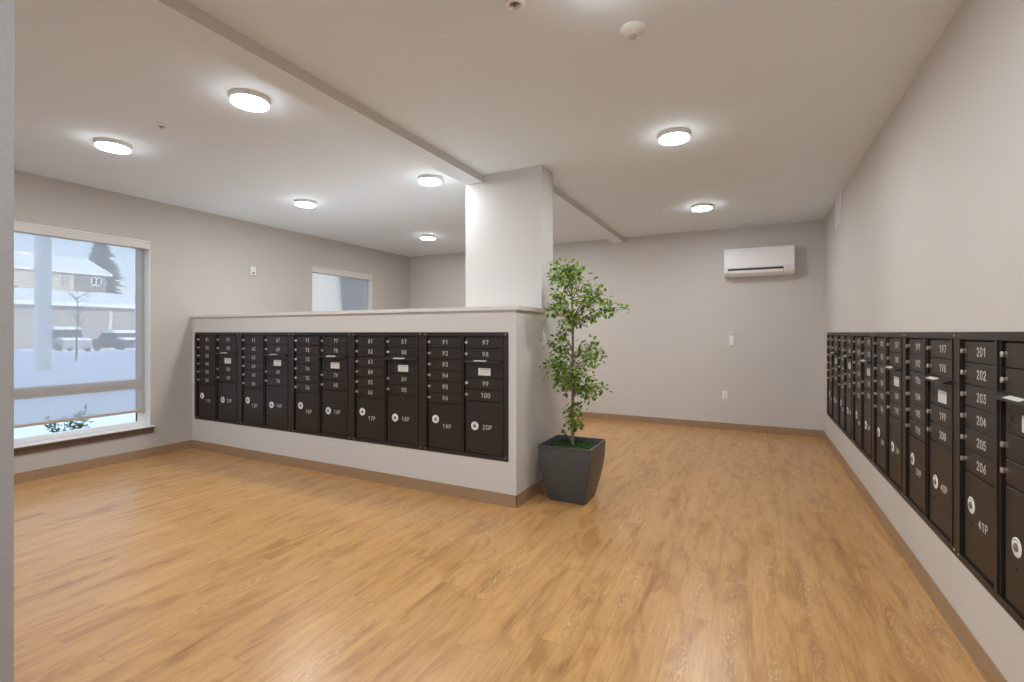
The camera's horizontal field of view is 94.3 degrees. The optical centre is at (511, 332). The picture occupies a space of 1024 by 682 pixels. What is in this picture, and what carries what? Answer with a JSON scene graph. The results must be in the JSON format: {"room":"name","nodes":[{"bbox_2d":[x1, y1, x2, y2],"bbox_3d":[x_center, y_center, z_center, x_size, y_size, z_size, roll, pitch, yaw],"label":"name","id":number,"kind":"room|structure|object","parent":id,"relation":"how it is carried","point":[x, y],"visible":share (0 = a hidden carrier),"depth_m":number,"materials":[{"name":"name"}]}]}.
{"room":"apartment mail room","nodes":[
{"label":"apartment mail room","id":0,"kind":"room"},
{"bbox_2d":[0,0,13,681],"bbox_3d":[-2.253,-0.053,-0.235,0.190,2.994,3.549,0,0,27],"label":"wall","id":1,"kind":"structure","parent":0,"point":[6,6],"depth_m":1.29,"materials":[{"name":"grey paint"}]},
{"bbox_2d":[14,170,409,473],"bbox_3d":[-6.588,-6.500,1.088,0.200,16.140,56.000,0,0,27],"label":"wall","id":2,"kind":"structure","parent":0,"point":[200,261],"depth_m":5.89,"materials":[{"name":"beige paint"}]},
{"bbox_2d":[14,221,155,455],"bbox_3d":[-4.595,0.054,4.979,0.240,2.239,1.424,0,0,27],"label":"window","id":3,"kind":"structure","parent":2,"relation":"in","point":[141,425],"depth_m":5.23,"materials":[{"name":"white plastic"}]},
{"bbox_2d":[14,222,149,427],"bbox_3d":[-4.564,-0.067,4.964,0.098,1.980,1.338,0,0,27],"label":"roller shade","id":4,"kind":"object","parent":3,"relation":"attached to","point":[79,339],"visible":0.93,"depth_m":4.99,"materials":[{"name":"white fabric"}]},
{"bbox_2d":[14,440,191,483],"bbox_3d":[-4.518,1.395,4.949,0.013,0.099,10.761,0,0,27],"label":"baseboard","id":5,"kind":"structure","parent":2,"relation":"attached to","point":[27,476],"depth_m":5.09,"materials":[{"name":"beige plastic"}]},
{"bbox_2d":[250,266,255,275],"bbox_3d":[-3.637,-0.865,6.668,0.036,0.124,0.080,0,0,27],"label":"fire alarm strobe","id":6,"kind":"object","parent":2,"relation":"attached to","point":[252,269],"visible":1,"depth_m":6.65,"materials":[{"name":"white plastic"}]},
{"bbox_2d":[313,266,371,309],"bbox_3d":[-2.958,0.054,8.219,0.240,2.239,1.422,0,0,27],"label":"window","id":7,"kind":"structure","parent":2,"relation":"in","point":[369,281],"depth_m":8.79,"materials":[{"name":"white plastic"}]},
{"bbox_2d":[312,266,371,310],"bbox_3d":[-2.927,-0.100,8.204,0.098,1.915,1.336,0,0,27],"label":"roller shade","id":8,"kind":"object","parent":7,"relation":"attached to","point":[332,290],"visible":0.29,"depth_m":8.16,"materials":[{"name":"white fabric"}]},
{"bbox_2d":[192,310,568,495],"bbox_3d":[-1.703,0.628,5.506,4.536,1.633,1.267,0,0,27],"label":"wall","id":9,"kind":"structure","parent":0,"point":[536,409],"depth_m":4.43,"materials":[{"name":"grey paint"}]},
{"bbox_2d":[195,332,238,424],"bbox_3d":[-3.573,0.536,5.731,0.881,1.079,0.066,0,0,27],"label":"mailbox","id":10,"kind":"object","parent":9,"relation":"attached to","point":[216,353],"visible":1,"depth_m":5.74,"materials":[{"name":"brown metal"}]},
{"bbox_2d":[213,351,235,354],"bbox_3d":[-3.401,0.241,5.636,0.385,0.030,0.052,0,0,27],"label":"hood","id":11,"kind":"object","parent":10,"relation":"attached to","point":[215,352],"depth_m":5.65,"materials":[{"name":"metal"}]},
{"bbox_2d":[239,332,290,431],"bbox_3d":[-2.786,0.536,5.334,0.881,1.079,0.066,0,0,27],"label":"mailbox","id":12,"kind":"object","parent":9,"relation":"attached to","point":[264,357],"visible":1,"depth_m":5.34,"materials":[{"name":"brown metal"}]},
{"bbox_2d":[262,353,286,355],"bbox_3d":[-2.614,0.241,5.239,0.385,0.030,0.052,0,0,27],"label":"hood","id":13,"kind":"object","parent":12,"relation":"attached to","point":[263,354],"depth_m":5.23,"materials":[{"name":"metal"}]},
{"bbox_2d":[291,332,350,439],"bbox_3d":[-1.999,0.536,4.936,0.881,1.079,0.066,0,0,27],"label":"mailbox","id":14,"kind":"object","parent":9,"relation":"attached to","point":[320,361],"visible":1,"depth_m":4.95,"materials":[{"name":"brown metal"}]},
{"bbox_2d":[317,354,346,357],"bbox_3d":[-1.828,0.241,4.842,0.385,0.030,0.052,0,0,27],"label":"hood","id":15,"kind":"object","parent":14,"relation":"attached to","point":[319,355],"depth_m":4.84,"materials":[{"name":"metal"}]},
{"bbox_2d":[192,440,544,507],"bbox_3d":[-1.697,1.395,5.503,4.549,0.099,1.293,0,0,27],"label":"baseboard","id":16,"kind":"structure","parent":9,"relation":"attached to","point":[502,499],"depth_m":4.53,"materials":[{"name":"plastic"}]},
{"bbox_2d":[190,306,567,317],"bbox_3d":[-1.692,-0.205,5.501,4.560,0.032,1.315,0,0,27],"label":"trim","id":17,"kind":"structure","parent":9,"relation":"on","point":[524,308],"depth_m":4.52,"materials":[{"name":"white paint"}]},
{"bbox_2d":[351,332,422,449],"bbox_3d":[-1.213,0.536,4.539,0.881,1.079,0.066,0,0,27],"label":"mailbox","id":18,"kind":"object","parent":9,"relation":"attached to","point":[387,367],"visible":1,"depth_m":4.55,"materials":[{"name":"brown metal"}]},
{"bbox_2d":[383,356,417,360],"bbox_3d":[-1.041,0.241,4.444,0.385,0.030,0.052,0,0,27],"label":"hood","id":19,"kind":"object","parent":18,"relation":"attached to","point":[385,358],"depth_m":4.45,"materials":[{"name":"metal"}]},
{"bbox_2d":[423,332,508,461],"bbox_3d":[-0.426,0.536,4.141,0.881,1.079,0.066,0,0,27],"label":"mailbox","id":20,"kind":"object","parent":9,"relation":"attached to","point":[466,374],"visible":1,"depth_m":4.14,"materials":[{"name":"brown metal"}]},
{"bbox_2d":[461,359,502,362],"bbox_3d":[-0.255,0.241,4.047,0.385,0.030,0.052,0,0,27],"label":"hood","id":21,"kind":"object","parent":20,"relation":"attached to","point":[462,360],"depth_m":4.04,"materials":[{"name":"metal"}]},
{"bbox_2d":[14,0,962,256],"bbox_3d":[-1.333,-1.675,3.340,7.550,0.250,11.161,0,0,27],"label":"ceiling","id":22,"kind":"structure","parent":0,"point":[781,102],"depth_m":3.24,"materials":[{"name":"paint"}]},
{"bbox_2d":[93,137,131,153],"bbox_3d":[-3.267,-1.527,3.891,0.247,0.046,0.247,0,0,27],"label":"ceiling lamp","id":23,"kind":"object","parent":22,"relation":"attached to","point":[107,144],"visible":1,"depth_m":3.84,"materials":[{"name":"white plastic"}]},
{"bbox_2d":[95,142,129,153],"bbox_3d":[-3.267,-1.512,3.891,0.221,0.015,0.221,0,0,27],"label":"diffuser","id":24,"kind":"object","parent":23,"relation":"attached to","point":[115,147],"depth_m":3.86,"materials":[{"name":"white plastic"}]},
{"bbox_2d":[154,123,168,129],"bbox_3d":[-2.619,-1.534,3.553,0.092,0.032,0.092,0,0,27],"label":"sprinkler","id":25,"kind":"object","parent":22,"relation":"attached to","point":[161,126],"visible":1,"depth_m":3.54,"materials":[{"name":"white plastic"}]},
{"bbox_2d":[228,88,270,111],"bbox_3d":[-1.728,-1.527,3.131,0.247,0.046,0.247,0,0,27],"label":"ceiling lamp","id":26,"kind":"object","parent":22,"relation":"attached to","point":[247,99],"visible":1,"depth_m":3.08,"materials":[{"name":"white plastic"}]},
{"bbox_2d":[230,94,268,111],"bbox_3d":[-1.728,-1.512,3.131,0.221,0.015,0.221,0,0,27],"label":"diffuser","id":27,"kind":"object","parent":26,"relation":"attached to","point":[250,102],"depth_m":3.11,"materials":[{"name":"white plastic"}]},
{"bbox_2d":[109,0,482,184],"bbox_3d":[-1.958,-1.514,1.575,0.193,0.071,7.045,0,0,27],"label":"ceiling beam","id":28,"kind":"structure","parent":22,"relation":"attached to","point":[181,18],"depth_m":2.74,"materials":[{"name":"paint"}]},
{"bbox_2d":[294,199,315,207],"bbox_3d":[-2.447,-1.527,5.616,0.247,0.046,0.247,0,0,27],"label":"ceiling lamp","id":29,"kind":"object","parent":22,"relation":"attached to","point":[307,203],"visible":1,"depth_m":5.55,"materials":[{"name":"white plastic"}]},
{"bbox_2d":[295,202,314,207],"bbox_3d":[-2.447,-1.512,5.616,0.221,0.015,0.221,0,0,27],"label":"diffuser","id":30,"kind":"object","parent":29,"relation":"attached to","point":[301,204],"depth_m":5.58,"materials":[{"name":"white plastic"}]},
{"bbox_2d":[420,235,435,239],"bbox_3d":[-1.350,-1.527,7.634,0.247,0.046,0.247,0,0,27],"label":"ceiling lamp","id":31,"kind":"object","parent":22,"relation":"attached to","point":[424,237],"visible":1,"depth_m":7.56,"materials":[{"name":"white plastic"}]},
{"bbox_2d":[421,237,434,239],"bbox_3d":[-1.350,-1.512,7.634,0.221,0.015,0.221,0,0,27],"label":"diffuser","id":32,"kind":"object","parent":31,"relation":"attached to","point":[424,238],"depth_m":7.60,"materials":[{"name":"white plastic"}]},
{"bbox_2d":[417,174,441,185],"bbox_3d":[-0.822,-1.527,4.764,0.247,0.046,0.247,0,0,27],"label":"ceiling lamp","id":33,"kind":"object","parent":22,"relation":"attached to","point":[425,179],"visible":1,"depth_m":4.70,"materials":[{"name":"white plastic"}]},
{"bbox_2d":[419,178,440,185],"bbox_3d":[-0.822,-1.512,4.764,0.221,0.015,0.221,0,0,27],"label":"diffuser","id":34,"kind":"object","parent":33,"relation":"attached to","point":[425,181],"depth_m":4.73,"materials":[{"name":"white plastic"}]},
{"bbox_2d":[505,0,524,10],"bbox_3d":[0.014,-1.534,2.232,0.092,0.032,0.092,0,0,27],"label":"sprinkler","id":35,"kind":"object","parent":22,"relation":"attached to","point":[514,5],"visible":1,"depth_m":2.23,"materials":[{"name":"white plastic"}]},
{"bbox_2d":[553,185,623,242],"bbox_3d":[0.972,-1.514,6.277,0.194,0.071,3.441,0,0,27],"label":"trim","id":36,"kind":"structure","parent":22,"relation":"attached to","point":[561,200],"depth_m":6.11,"materials":[{"name":"paint"}]},
{"bbox_2d":[619,21,646,40],"bbox_3d":[0.618,-1.525,2.427,0.135,0.050,0.135,0,0,27],"label":"sensor","id":37,"kind":"object","parent":22,"relation":"attached to","point":[633,30],"visible":1,"depth_m":2.40,"materials":[{"name":"white plastic"}]},
{"bbox_2d":[657,127,690,144],"bbox_3d":[1.265,-1.527,3.711,0.247,0.046,0.247,0,0,27],"label":"ceiling lamp","id":38,"kind":"object","parent":22,"relation":"attached to","point":[672,136],"visible":1,"depth_m":3.65,"materials":[{"name":"white plastic"}]},
{"bbox_2d":[659,132,688,144],"bbox_3d":[1.265,-1.512,3.711,0.221,0.015,0.221,0,0,27],"label":"diffuser","id":39,"kind":"object","parent":38,"relation":"attached to","point":[665,138],"depth_m":3.68,"materials":[{"name":"white plastic"}]},
{"bbox_2d":[691,203,712,210],"bbox_3d":[2.317,-1.527,5.796,0.247,0.046,0.247,0,0,27],"label":"ceiling lamp","id":40,"kind":"object","parent":22,"relation":"attached to","point":[700,206],"visible":1,"depth_m":5.72,"materials":[{"name":"white plastic"}]},
{"bbox_2d":[692,206,711,210],"bbox_3d":[2.317,-1.512,5.796,0.221,0.015,0.221,0,0,27],"label":"diffuser","id":41,"kind":"object","parent":40,"relation":"attached to","point":[695,208],"depth_m":5.76,"materials":[{"name":"white plastic"}]},
{"bbox_2d":[14,417,986,681],"bbox_3d":[-1.333,1.512,3.340,7.550,0.136,11.161,0,0,27],"label":"floor","id":42,"kind":"structure","parent":0,"point":[697,554],"depth_m":2.80,"materials":[{"name":"brown wood"}]},
{"bbox_2d":[538,258,630,504],"bbox_3d":[0.605,0.390,4.129,0.760,2.108,0.601,0,0,27],"label":"potted tree","id":43,"kind":"object","parent":42,"relation":"on","point":[571,466],"visible":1,"depth_m":4.10,"materials":[{"name":"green plant"}]},
{"bbox_2d":[466,165,552,312],"bbox_3d":[-0.033,-0.869,4.703,0.830,1.361,0.275,0,0,27],"label":"wall column","id":44,"kind":"structure","parent":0,"point":[509,214],"depth_m":4.56,"materials":[{"name":"grey paint"}]},
{"bbox_2d":[410,220,823,429],"bbox_3d":[1.138,-0.053,8.232,7.150,2.994,0.200,0,0,27],"label":"wall","id":45,"kind":"structure","parent":0,"point":[671,356],"depth_m":7.26,"materials":[{"name":"beige paint"}]},
{"bbox_2d":[569,411,823,437],"bbox_3d":[1.090,1.395,8.137,7.150,0.099,0.013,0,0,27],"label":"baseboard","id":46,"kind":"structure","parent":45,"relation":"attached to","point":[655,420],"depth_m":7.19,"materials":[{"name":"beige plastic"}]},
{"bbox_2d":[722,391,727,398],"bbox_3d":[3.174,0.931,7.086,0.074,0.120,0.009,0,0,27],"label":"wall outlet","id":47,"kind":"object","parent":45,"relation":"attached to","point":[724,393],"visible":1,"depth_m":7.08,"materials":[{"name":"white plastic"}]},
{"bbox_2d":[729,332,733,345],"bbox_3d":[3.255,0.096,7.038,0.064,0.218,0.023,0,0,27],"label":"remote control","id":48,"kind":"object","parent":45,"relation":"attached to","point":[731,342],"visible":1,"depth_m":7.03,"materials":[{"name":"white plastic"}]},
{"bbox_2d":[724,245,794,277],"bbox_3d":[3.518,-1.012,6.786,0.886,0.397,0.236,0,0,27],"label":"air conditioner","id":49,"kind":"object","parent":45,"relation":"attached to","point":[770,260],"visible":1,"depth_m":6.70,"materials":[{"name":"white plastic"}]},
{"bbox_2d":[728,266,783,270],"bbox_3d":[3.451,-0.874,6.749,0.701,0.086,0.072,0,0,27],"label":"outlet","id":50,"kind":"object","parent":49,"relation":"attached to","point":[732,268],"depth_m":6.71,"materials":[{"name":"plastic"}]},
{"bbox_2d":[824,0,1023,681],"bbox_3d":[1.947,-0.053,1.683,0.200,2.994,10.761,0,0,27],"label":"wall","id":51,"kind":"structure","parent":0,"point":[929,237],"depth_m":2.43,"materials":[{"name":"beige paint"}]},
{"bbox_2d":[827,332,837,425],"bbox_3d":[3.915,0.536,5.819,0.066,1.079,0.881,0,0,27],"label":"mailbox","id":52,"kind":"object","parent":51,"relation":"attached to","point":[832,337],"visible":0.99,"depth_m":5.82,"materials":[{"name":"brown metal"}]},
{"bbox_2d":[835,192,841,227],"bbox_3d":[3.706,-1.385,5.399,0.012,0.330,0.380,0,0,27],"label":"air vent","id":53,"kind":"object","parent":51,"relation":"in","point":[838,202],"visible":1,"depth_m":5.35,"materials":[{"name":"white plastic"}]},
{"bbox_2d":[838,332,851,441],"bbox_3d":[3.517,0.536,5.032,0.066,1.079,0.881,0,0,27],"label":"mailbox","id":54,"kind":"object","parent":51,"relation":"attached to","point":[844,338],"visible":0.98,"depth_m":5.03,"materials":[{"name":"brown metal"}]},
{"bbox_2d":[840,354,850,358],"bbox_3d":[3.423,0.241,4.861,0.052,0.030,0.385,0,0,27],"label":"hood","id":55,"kind":"object","parent":54,"relation":"attached to","point":[846,356],"depth_m":4.85,"materials":[{"name":"metal"}]},
{"bbox_2d":[852,332,872,464],"bbox_3d":[3.120,0.536,4.245,0.066,1.079,0.881,0,0,27],"label":"mailbox","id":56,"kind":"object","parent":51,"relation":"attached to","point":[862,342],"visible":0.98,"depth_m":4.24,"materials":[{"name":"brown metal"}]},
{"bbox_2d":[857,358,870,363],"bbox_3d":[3.025,0.241,4.074,0.052,0.030,0.385,0,0,27],"label":"hood","id":57,"kind":"object","parent":56,"relation":"attached to","point":[863,360],"depth_m":4.06,"materials":[{"name":"metal"}]},
{"bbox_2d":[873,332,903,498],"bbox_3d":[2.722,0.536,3.459,0.066,1.079,0.881,0,0,27],"label":"mailbox","id":58,"kind":"object","parent":51,"relation":"attached to","point":[888,347],"visible":0.98,"depth_m":3.43,"materials":[{"name":"brown metal"}]},
{"bbox_2d":[880,364,900,371],"bbox_3d":[2.628,0.241,3.287,0.052,0.030,0.385,0,0,27],"label":"hood","id":59,"kind":"object","parent":58,"relation":"attached to","point":[889,367],"depth_m":3.27,"materials":[{"name":"metal"}]},
{"bbox_2d":[823,431,1007,681],"bbox_3d":[1.852,1.395,1.731,0.013,0.099,10.761,0,0,27],"label":"baseboard","id":60,"kind":"structure","parent":51,"relation":"attached to","point":[983,662],"depth_m":2.58,"materials":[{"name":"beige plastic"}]},
{"bbox_2d":[904,332,956,556],"bbox_3d":[2.325,0.536,2.672,0.066,1.079,0.881,0,0,27],"label":"mailbox","id":61,"kind":"object","parent":51,"relation":"attached to","point":[929,357],"visible":0.99,"depth_m":2.61,"materials":[{"name":"brown metal"}]},
{"bbox_2d":[918,373,951,384],"bbox_3d":[2.230,0.241,2.500,0.052,0.030,0.385,0,0,27],"label":"hood","id":62,"kind":"object","parent":61,"relation":"attached to","point":[937,378],"depth_m":2.47,"materials":[{"name":"metal"}]},
{"bbox_2d":[956,332,1023,629],"bbox_3d":[1.927,0.536,1.885,0.066,1.079,0.881,0,0,27],"label":"mailbox","id":63,"kind":"object","parent":51,"relation":"attached to","point":[989,365],"visible":1,"depth_m":1.96,"materials":[{"name":"brown metal"}]},
{"bbox_2d":[987,390,1023,406],"bbox_3d":[1.833,0.241,1.713,0.052,0.030,0.385,0,0,27],"label":"hood","id":64,"kind":"object","parent":63,"relation":"attached to","point":[1015,397],"depth_m":1.78,"materials":[{"name":"metal"}]},
{"label":"outside","id":65,"kind":"structure","parent":0,"visible":0},
{"bbox_2d":[14,413,134,437],"bbox_3d":[-52.473,1.316,65.722,140.000,0.548,130.000,0,0,27],"label":"snow ground","id":66,"kind":"structure","parent":65,"point":[100,421],"depth_m":8.22,"materials":[{"name":"white snow"}]},
{"bbox_2d":[44,419,93,432],"bbox_3d":[-5.410,1.248,5.759,0.498,0.690,0.468,0,0,27],"label":"shrub","id":67,"kind":"object","parent":66,"relation":"on","point":[79,425],"visible":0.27,"depth_m":5.78,"materials":[{"name":"green plant"}]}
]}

